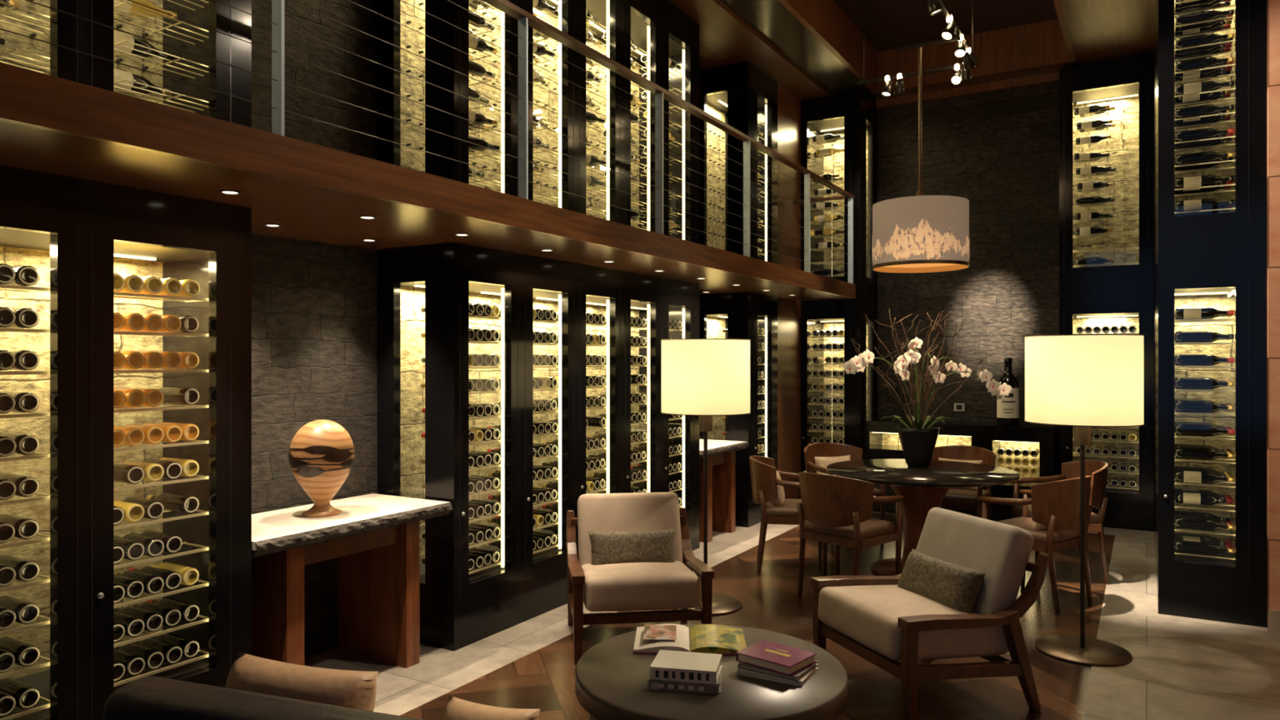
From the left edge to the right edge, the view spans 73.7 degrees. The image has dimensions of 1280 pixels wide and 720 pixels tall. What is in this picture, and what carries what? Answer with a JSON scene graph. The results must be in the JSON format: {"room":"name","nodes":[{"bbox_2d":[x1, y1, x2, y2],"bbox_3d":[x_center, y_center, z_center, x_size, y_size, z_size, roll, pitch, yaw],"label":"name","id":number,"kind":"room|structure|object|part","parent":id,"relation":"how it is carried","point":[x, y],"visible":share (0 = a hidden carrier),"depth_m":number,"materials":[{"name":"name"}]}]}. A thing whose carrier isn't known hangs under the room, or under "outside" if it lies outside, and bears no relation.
{"room":"wine cellar lounge","nodes":[
{"label":"wine cellar lounge","id":0,"kind":"room"},
{"bbox_2d":[251,0,377,657],"bbox_3d":[-1.681,-0.850,4.778,0.230,4.800,12.900,0,0,31],"label":"wall","id":1,"kind":"structure","parent":0,"point":[314,304],"depth_m":4.51,"materials":[{"name":"stone"}]},
{"bbox_2d":[0,62,855,300],"bbox_3d":[-1.308,-0.685,3.934,1.267,0.140,11.430,0,0,31],"label":"balcony","id":2,"kind":"object","parent":1,"relation":"attached to","point":[49,124],"depth_m":3.24,"materials":[{"name":"brown wood"}]},
{"bbox_2d":[219,190,240,195],"bbox_3d":[-1.524,-0.623,3.173,0.072,0.004,0.072,0,0,31],"label":"recessed light","id":3,"kind":"object","parent":2,"relation":"attached to","point":[225,192],"visible":1,"depth_m":3.17,"materials":[{"name":"white glass"}]},
{"bbox_2d":[264,224,280,226],"bbox_3d":[-1.701,-0.623,3.952,0.072,0.004,0.072,0,0,31],"label":"recessed light","id":4,"kind":"object","parent":2,"relation":"attached to","point":[268,225],"visible":1,"depth_m":3.96,"materials":[{"name":"white glass"}]},
{"bbox_2d":[359,216,376,219],"bbox_3d":[-1.192,-0.623,3.732,0.072,0.004,0.072,0,0,31],"label":"recessed light","id":5,"kind":"object","parent":2,"relation":"attached to","point":[361,217],"visible":1,"depth_m":3.73,"materials":[{"name":"white glass"}]},
{"bbox_2d":[0,0,854,283],"bbox_3d":[-1.040,-1.195,3.752,0.620,0.880,11.390,0,0,31],"label":"railing","id":6,"kind":"object","parent":2,"relation":"on","point":[525,19],"visible":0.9,"depth_m":4.22,"materials":[{"name":"grey metal"}]},
{"bbox_2d":[361,239,376,241],"bbox_3d":[-1.410,-0.623,4.442,0.072,0.004,0.072,0,0,31],"label":"recessed light","id":7,"kind":"object","parent":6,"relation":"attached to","point":[365,240],"visible":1,"depth_m":4.45,"materials":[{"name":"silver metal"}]},
{"bbox_3d":[-1.040,-1.623,3.752,0.620,0.025,11.390,0,0,31],"label":"handrail","id":8,"kind":"part","parent":6,"relation":"part of","materials":[{"name":"brown wood"}]},
{"bbox_2d":[454,233,469,235],"bbox_3d":[-0.886,-0.623,4.247,0.072,0.004,0.072,0,0,31],"label":"recessed light","id":9,"kind":"object","parent":2,"relation":"attached to","point":[458,234],"visible":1,"depth_m":4.24,"materials":[{"name":"white glass"}]},
{"bbox_2d":[304,511,1279,719],"bbox_3d":[1.100,1.600,3.126,6.700,0.100,12.900,0,0,31],"label":"floor","id":10,"kind":"structure","parent":0,"point":[1180,668],"depth_m":4.43,"materials":[{"name":"wood"}]},
{"bbox_2d":[0,0,251,719],"bbox_3d":[-2.461,-0.610,2.627,0.586,4.320,2.405,0,0,31],"label":"wine cabinet","id":11,"kind":"object","parent":10,"relation":"on","point":[126,312],"visible":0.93,"depth_m":3.26,"materials":[{"name":"black paint"}]},
{"bbox_3d":[-2.698,-0.655,2.768,0.025,3.750,2.305,0,0,31],"label":"panel","id":12,"kind":"part","parent":11,"relation":"part of","materials":[{"name":"stone"}]},
{"bbox_2d":[102,651,540,719],"bbox_3d":[-0.472,1.188,2.218,1.680,0.725,0.755,0,0,19],"label":"sofa","id":13,"kind":"object","parent":10,"relation":"on","point":[256,688],"visible":1,"depth_m":2.13,"materials":[{"name":"fabric"}]},
{"bbox_2d":[251,493,453,667],"bbox_3d":[-1.535,1.150,4.153,0.599,0.800,1.145,0,0,31],"label":"console table","id":14,"kind":"object","parent":10,"relation":"on","point":[375,538],"visible":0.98,"depth_m":4.24,"materials":[{"name":"wood"}]},
{"bbox_2d":[288,419,355,517],"bbox_3d":[-1.547,0.520,4.152,0.305,0.460,0.305,0,0,31],"label":"sculpture","id":15,"kind":"object","parent":14,"relation":"on","point":[321,454],"visible":1,"depth_m":4.06,"materials":[{"name":"brown wood"}]},
{"bbox_2d":[377,0,699,651],"bbox_3d":[-0.496,-0.610,5.935,0.586,4.320,2.900,0,0,31],"label":"wine cabinet","id":16,"kind":"object","parent":10,"relation":"on","point":[513,388],"visible":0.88,"depth_m":5.31,"materials":[{"name":"black paint"}]},
{"bbox_3d":[-0.733,-0.655,6.076,0.025,3.750,2.800,0,0,31],"label":"panel","id":17,"kind":"part","parent":16,"relation":"part of","materials":[{"name":"stone"}]},
{"bbox_2d":[566,492,714,664],"bbox_3d":[-0.028,1.167,4.723,0.742,0.774,0.753,0,0,-8],"label":"armchair","id":18,"kind":"object","parent":10,"relation":"on","point":[636,553],"visible":0.99,"depth_m":4.71,"materials":[{"name":"beige fabric"}]},
{"bbox_2d":[577,492,683,565],"bbox_3d":[-0.060,1.010,4.957,0.596,0.460,0.275,0,0,-8],"label":"cushion","id":19,"kind":"object","parent":18,"relation":"on","point":[599,515],"depth_m":4.93,"materials":[{"name":"beige fabric"}]},
{"bbox_2d":[587,528,675,564],"bbox_3d":[-0.040,1.075,4.814,0.500,0.210,0.167,0,0,-8],"label":"lumbar pillow","id":20,"kind":"object","parent":18,"relation":"on","point":[605,546],"depth_m":4.77,"materials":[{"name":"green fabric"}]},
{"bbox_2d":[581,560,700,611],"bbox_3d":[-0.019,1.220,4.660,0.615,0.216,0.626,0,0,-8],"label":"seat cushion","id":21,"kind":"object","parent":18,"relation":"on","point":[606,585],"depth_m":4.38,"materials":[{"name":"beige fabric"}]},
{"bbox_2d":[661,337,750,615],"bbox_3d":[0.415,0.710,5.400,0.564,1.680,0.564,0,0,31],"label":"floor lamp","id":22,"kind":"object","parent":10,"relation":"on","point":[704,378],"visible":0.91,"depth_m":5.17,"materials":[{"name":"beige fabric"}]},
{"bbox_3d":[0.415,0.102,5.400,0.560,0.465,0.560,0,0,31],"label":"lamp shade","id":23,"kind":"part","parent":22,"relation":"part of","materials":[{"name":"beige fabric"}]},
{"bbox_3d":[0.415,0.102,5.400,0.564,0.465,0.564,0,0,31],"label":"shade trim","id":24,"kind":"part","parent":22,"relation":"part of","materials":[{"name":"beige fabric"}]},
{"bbox_2d":[575,624,848,719],"bbox_3d":[0.268,1.360,3.272,1.030,0.380,1.030,0,0,31],"label":"coffee table","id":25,"kind":"object","parent":10,"relation":"on","point":[611,681],"visible":0.59,"depth_m":3.02,"materials":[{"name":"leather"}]},
{"bbox_2d":[648,649,722,694],"bbox_3d":[0.170,1.130,3.097,0.263,0.080,0.207,0,0,11],"label":"book stack","id":26,"kind":"object","parent":25,"relation":"on","point":[673,671],"visible":1,"depth_m":3.02,"materials":[{"name":"white paper"}]},
{"bbox_2d":[632,623,746,655],"bbox_3d":[0.207,1.151,3.541,0.459,0.038,0.302,0,0,3],"label":"open book","id":27,"kind":"object","parent":25,"relation":"on","point":[649,638],"visible":0.88,"depth_m":3.49,"materials":[{"name":"multicoloured paper"}]},
{"bbox_2d":[736,640,817,686],"bbox_3d":[0.519,1.135,3.204,0.275,0.069,0.233,0,0,36],"label":"book stack","id":28,"kind":"object","parent":25,"relation":"on","point":[766,660],"visible":1,"depth_m":3.16,"materials":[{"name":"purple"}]},
{"bbox_2d":[699,439,748,542],"bbox_3d":[0.511,1.150,7.599,0.599,0.800,0.930,0,0,31],"label":"console table","id":29,"kind":"object","parent":10,"relation":"on","point":[721,453],"visible":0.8,"depth_m":7.65,"materials":[{"name":"stone"}]},
{"bbox_2d":[699,60,777,527],"bbox_3d":[0.941,-0.610,8.356,0.586,4.320,0.730,0,0,31],"label":"wine cabinet","id":30,"kind":"object","parent":10,"relation":"on","point":[741,95],"visible":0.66,"depth_m":8.15,"materials":[{"name":"black paint"}]},
{"bbox_3d":[0.704,-0.655,8.496,0.025,3.750,0.630,0,0,31],"label":"panel","id":31,"kind":"part","parent":30,"relation":"part of","materials":[{"name":"stone"}]},
{"bbox_2d":[749,455,826,576],"bbox_3d":[1.103,1.138,6.365,0.571,0.827,0.580,0,0,8],"label":"dining chair","id":32,"kind":"object","parent":10,"relation":"on","point":[767,489],"visible":0.74,"depth_m":6.17,"materials":[{"name":"brown wood"}]},
{"bbox_3d":[0.921,0.895,6.390,0.204,0.340,0.580,0,0,8],"label":"panel","id":33,"kind":"part","parent":32,"relation":"part of","materials":[{"name":"brown wood"}]},
{"bbox_2d":[770,471,785,506],"bbox_3d":[1.008,0.950,6.378,0.146,0.252,0.360,0,0,8],"label":"cushion","id":34,"kind":"object","parent":32,"relation":"on","point":[780,501],"depth_m":6.22,"materials":[{"name":"beige fabric"}]},
{"bbox_3d":[1.147,1.105,6.360,0.458,0.089,0.478,0,0,8],"label":"seat","id":35,"kind":"part","parent":32,"relation":"part of","materials":[{"name":"beige fabric"}]},
{"bbox_2d":[777,83,800,498],"bbox_3d":[1.287,-0.610,8.964,0.600,4.320,0.660,0,0,31],"label":"wood column","id":36,"kind":"structure","parent":10,"relation":"on","point":[788,105],"depth_m":8.81,"materials":[{"name":"brown wood"}]},
{"bbox_2d":[800,90,876,498],"bbox_3d":[2.149,-0.610,9.199,0.638,4.320,0.626,0,0,31],"label":"wine cabinet","id":37,"kind":"object","parent":10,"relation":"on","point":[838,132],"visible":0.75,"depth_m":9.07,"materials":[{"name":"black paint"}]},
{"bbox_3d":[2.300,-0.655,9.453,0.538,3.750,0.025,0,0,31],"label":"panel","id":38,"kind":"part","parent":37,"relation":"part of","materials":[{"name":"stone"}]},
{"bbox_2d":[803,442,884,551],"bbox_3d":[1.696,1.138,7.217,0.580,0.827,0.571,0,0,-20],"label":"dining chair","id":39,"kind":"object","parent":10,"relation":"on","point":[818,456],"visible":0.23,"depth_m":7.36,"materials":[{"name":"brown wood"}]},
{"bbox_2d":[813,454,850,474],"bbox_3d":[1.664,0.950,7.308,0.360,0.252,0.146,0,0,-20],"label":"cushion","id":40,"kind":"object","parent":39,"relation":"on","point":[824,462],"depth_m":7.26,"materials":[{"name":"beige fabric"}]},
{"bbox_3d":[1.634,0.895,7.390,0.580,0.340,0.204,0,0,-20],"label":"panel","id":41,"kind":"part","parent":39,"relation":"part of","materials":[{"name":"brown wood"}]},
{"bbox_3d":[1.711,1.105,7.176,0.478,0.089,0.458,0,0,-20],"label":"seat","id":42,"kind":"part","parent":39,"relation":"part of","materials":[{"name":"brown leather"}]},
{"bbox_2d":[796,471,904,595],"bbox_3d":[1.351,1.138,5.626,0.571,0.827,0.580,0,0,-41],"label":"dining chair","id":43,"kind":"object","parent":10,"relation":"on","point":[837,510],"visible":0.98,"depth_m":5.43,"materials":[{"name":"brown wood"}]},
{"bbox_3d":[1.214,0.895,5.505,0.204,0.340,0.580,0,0,-41],"label":"panel","id":44,"kind":"part","parent":43,"relation":"part of","materials":[{"name":"brown wood"}]},
{"bbox_3d":[1.384,1.105,5.655,0.458,0.089,0.478,0,0,-41],"label":"seat","id":45,"kind":"part","parent":43,"relation":"part of","materials":[{"name":"brown leather"}]},
{"bbox_2d":[826,458,1019,576],"bbox_3d":[2.047,1.175,6.239,1.336,0.750,1.336,0,0,31],"label":"dining table","id":46,"kind":"object","parent":10,"relation":"on","point":[923,489],"visible":0.68,"depth_m":6.11,"materials":[{"name":"black wood"}]},
{"bbox_2d":[843,309,1011,466],"bbox_3d":[2.108,0.199,6.457,1.150,1.203,0.692,0,0,-20],"label":"orchid arrangement","id":47,"kind":"object","parent":46,"relation":"on","point":[917,438],"visible":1,"depth_m":6.39,"materials":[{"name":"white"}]},
{"bbox_2d":[810,506,1048,719],"bbox_3d":[1.319,1.152,3.993,0.783,0.805,0.772,0,0,-20],"label":"armchair","id":48,"kind":"object","parent":10,"relation":"on","point":[954,595],"visible":0.99,"depth_m":3.80,"materials":[{"name":"beige fabric"}]},
{"bbox_2d":[817,584,1008,660],"bbox_3d":[1.257,1.207,3.971,0.651,0.225,0.640,0,0,-20],"label":"seat cushion","id":49,"kind":"object","parent":48,"relation":"on","point":[864,620],"depth_m":3.78,"materials":[{"name":"beige fabric"}]},
{"bbox_2d":[897,548,986,613],"bbox_3d":[1.409,1.056,4.025,0.174,0.219,0.520,0,0,-20],"label":"lumbar pillow","id":50,"kind":"object","parent":48,"relation":"on","point":[956,583],"depth_m":3.93,"materials":[{"name":"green fabric"}]},
{"bbox_2d":[915,506,1033,613],"bbox_3d":[1.551,0.988,4.075,0.286,0.478,0.620,0,0,-20],"label":"cushion","id":51,"kind":"object","parent":48,"relation":"on","point":[993,556],"depth_m":3.88,"materials":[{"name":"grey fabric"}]},
{"bbox_2d":[864,417,1058,521],"bbox_3d":[3.210,1.090,8.579,1.760,0.920,0.530,0,0,31],"label":"credenza","id":52,"kind":"object","parent":10,"relation":"on","point":[1029,450],"visible":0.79,"depth_m":8.24,"materials":[{"name":"black paint"}]},
{"bbox_2d":[996,357,1019,425],"bbox_3d":[3.587,0.305,8.313,0.203,0.650,0.204,0,0,31],"label":"wine bottle","id":53,"kind":"object","parent":52,"relation":"on","point":[1008,406],"visible":0.95,"depth_m":8.24,"materials":[{"name":"black glass"}]},
{"bbox_2d":[931,444,995,519],"bbox_3d":[2.596,1.138,7.011,0.580,0.827,0.571,0,0,35],"label":"dining chair","id":54,"kind":"object","parent":10,"relation":"on","point":[959,498],"visible":0.37,"depth_m":7.01,"materials":[{"name":"brown wood"}]},
{"bbox_2d":[937,457,982,490],"bbox_3d":[2.652,0.950,7.089,0.360,0.252,0.146,0,0,35],"label":"cushion","id":55,"kind":"object","parent":54,"relation":"on","point":[939,458],"depth_m":7.03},
{"bbox_3d":[2.703,0.895,7.161,0.580,0.340,0.204,0,0,35],"label":"panel","id":56,"kind":"part","parent":54,"relation":"part of","materials":[{"name":"brown wood"}]},
{"bbox_3d":[2.571,1.105,6.975,0.478,0.089,0.458,0,0,35],"label":"seat","id":57,"kind":"part","parent":54,"relation":"part of","materials":[{"name":"brown leather"}]},
{"bbox_3d":[2.580,1.202,6.988,0.565,0.700,0.515,0,0,35],"label":"frame","id":58,"kind":"part","parent":54,"relation":"part of","materials":[{"name":"brown wood"}]},
{"bbox_2d":[977,475,1092,613],"bbox_3d":[2.586,1.138,5.508,0.580,0.827,0.571,0,0,-36],"label":"dining chair","id":59,"kind":"object","parent":10,"relation":"on","point":[1054,525],"visible":0.73,"depth_m":5.26,"materials":[{"name":"brown wood"}]},
{"bbox_3d":[2.560,1.105,5.544,0.478,0.089,0.458,0,0,-36],"label":"seat","id":60,"kind":"part","parent":59,"relation":"part of","materials":[{"name":"brown leather"}]},
{"bbox_2d":[1034,521,1048,530],"bbox_3d":[2.643,0.950,5.431,0.360,0.252,0.146,0,0,-36],"label":"cushion","id":61,"kind":"object","parent":59,"relation":"on","point":[1037,526],"depth_m":5.34,"materials":[{"name":"beige fabric"}]},
{"bbox_3d":[2.695,0.895,5.361,0.580,0.340,0.204,0,0,-36],"label":"panel","id":62,"kind":"part","parent":59,"relation":"part of","materials":[{"name":"brown wood"}]},
{"bbox_2d":[1009,460,1108,584],"bbox_3d":[3.033,1.138,6.124,0.571,0.827,0.580,0,0,7],"label":"dining chair","id":63,"kind":"object","parent":10,"relation":"on","point":[1097,469],"visible":0.43,"depth_m":5.91,"materials":[{"name":"brown wood"}]},
{"bbox_3d":[2.989,1.105,6.129,0.458,0.089,0.478,0,0,7],"label":"seat","id":64,"kind":"part","parent":63,"relation":"part of","materials":[{"name":"brown leather"}]},
{"bbox_3d":[3.215,0.895,6.103,0.204,0.340,0.580,0,0,7],"label":"panel","id":65,"kind":"part","parent":63,"relation":"part of","materials":[{"name":"brown wood"}]},
{"bbox_2d":[1024,333,1144,666],"bbox_3d":[2.355,0.710,4.540,0.564,1.680,0.564,0,0,31],"label":"floor lamp","id":66,"kind":"object","parent":10,"relation":"on","point":[1083,382],"visible":1,"depth_m":4.34,"materials":[{"name":"beige fabric"}]},
{"bbox_3d":[2.355,0.102,4.540,0.560,0.465,0.560,0,0,31],"label":"lamp shade","id":67,"kind":"part","parent":66,"relation":"part of","materials":[{"name":"beige fabric"}]},
{"bbox_3d":[2.355,0.102,4.540,0.564,0.465,0.564,0,0,31],"label":"shade trim","id":68,"kind":"part","parent":66,"relation":"part of","materials":[{"name":"beige fabric"}]},
{"bbox_2d":[1058,53,1153,531],"bbox_3d":[4.437,-0.610,8.120,0.770,4.320,0.506,0,0,31],"label":"wine cabinet","id":69,"kind":"object","parent":10,"relation":"on","point":[1106,108],"visible":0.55,"depth_m":8.05,"materials":[{"name":"black paint"}]},
{"bbox_3d":[4.558,-0.655,8.322,0.670,3.750,0.025,0,0,31],"label":"panel","id":70,"kind":"part","parent":69,"relation":"part of","materials":[{"name":"stone"}]},
{"bbox_2d":[1156,0,1266,627],"bbox_3d":[3.555,-0.610,5.341,0.540,4.320,0.626,0,0,31],"label":"wine cabinet","id":71,"kind":"object","parent":10,"relation":"on","point":[1211,55],"visible":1,"depth_m":5.17,"materials":[{"name":"black paint"}]},
{"bbox_3d":[3.706,-0.655,5.595,0.440,3.750,0.025,0,0,31],"label":"panel","id":72,"kind":"part","parent":71,"relation":"part of","materials":[{"name":"stone"}]},
{"bbox_2d":[667,0,1155,104],"bbox_3d":[1.100,-3.060,3.126,6.700,0.580,12.900,0,0,31],"label":"ceiling","id":73,"kind":"structure","parent":0,"point":[764,33],"depth_m":7.72,"materials":[{"name":"brown wood"}]},
{"bbox_2d":[857,0,977,272],"bbox_3d":[1.287,-1.935,5.289,1.012,2.530,4.010,0,0,31],"label":"pendant lamp","id":74,"kind":"object","parent":73,"relation":"attached to","point":[921,233],"depth_m":6.00,"materials":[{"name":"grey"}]},
{"bbox_3d":[1.283,-2.693,5.292,1.003,1.014,4.010,0,0,31],"label":"track light","id":75,"kind":"part","parent":74,"relation":"part of","materials":[{"name":"silver metal"}]},
{"bbox_3d":[2.047,-0.905,6.239,0.674,0.470,0.674,0,0,31],"label":"lamp shade","id":76,"kind":"part","parent":74,"relation":"part of","materials":[{"name":"brown"}]},
{"bbox_2d":[871,217,969,261],"bbox_3d":[2.047,-0.831,6.239,0.675,0.310,0.675,0,0,31],"label":"print","id":77,"kind":"object","parent":74,"relation":"attached to","point":[893,239],"depth_m":5.95},
{"bbox_2d":[876,66,1154,521],"bbox_3d":[4.390,-0.850,8.442,6.470,4.800,0.400,0,0,31],"label":"wall","id":78,"kind":"structure","parent":0,"point":[997,151],"depth_m":8.75,"materials":[{"name":"stone"}]},
{"bbox_2d":[777,0,1075,108],"bbox_3d":[0.280,-2.965,3.497,1.950,0.470,12.300,0,0,31],"label":"trim","id":79,"kind":"structure","parent":78,"relation":"attached to","point":[1047,43],"depth_m":8.27,"materials":[{"name":"brown wood"}]},
{"bbox_2d":[954,403,964,411],"bbox_3d":[3.308,0.490,8.843,0.100,0.080,0.014,0,0,31],"label":"wall outlet","id":80,"kind":"object","parent":78,"relation":"attached to","point":[957,406],"visible":1,"depth_m":8.84,"materials":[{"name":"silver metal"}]},
{"bbox_2d":[1154,0,1156,574],"bbox_3d":[4.440,-0.630,6.831,0.540,4.360,2.820,0,0,31],"label":"cabinet frame","id":81,"kind":"object","parent":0,"point":[1155,37],"visible":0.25,"depth_m":6.74,"materials":[{"name":"black paint"}]},
{"bbox_2d":[1266,0,1279,630],"bbox_3d":[2.142,-0.850,0.473,2.000,4.800,9.400,0,0,31],"label":"wall","id":82,"kind":"structure","parent":0,"point":[1273,6],"depth_m":4.89,"materials":[{"name":"brown wood"}]},
{"bbox_2d":[1268,608,1279,632],"bbox_3d":[4.417,1.490,4.402,1.900,0.120,0.020,0,0,31],"label":"baseboard","id":83,"kind":"structure","parent":82,"relation":"attached to","point":[1273,615],"depth_m":4.87,"materials":[{"name":"beige stone"}]}
]}

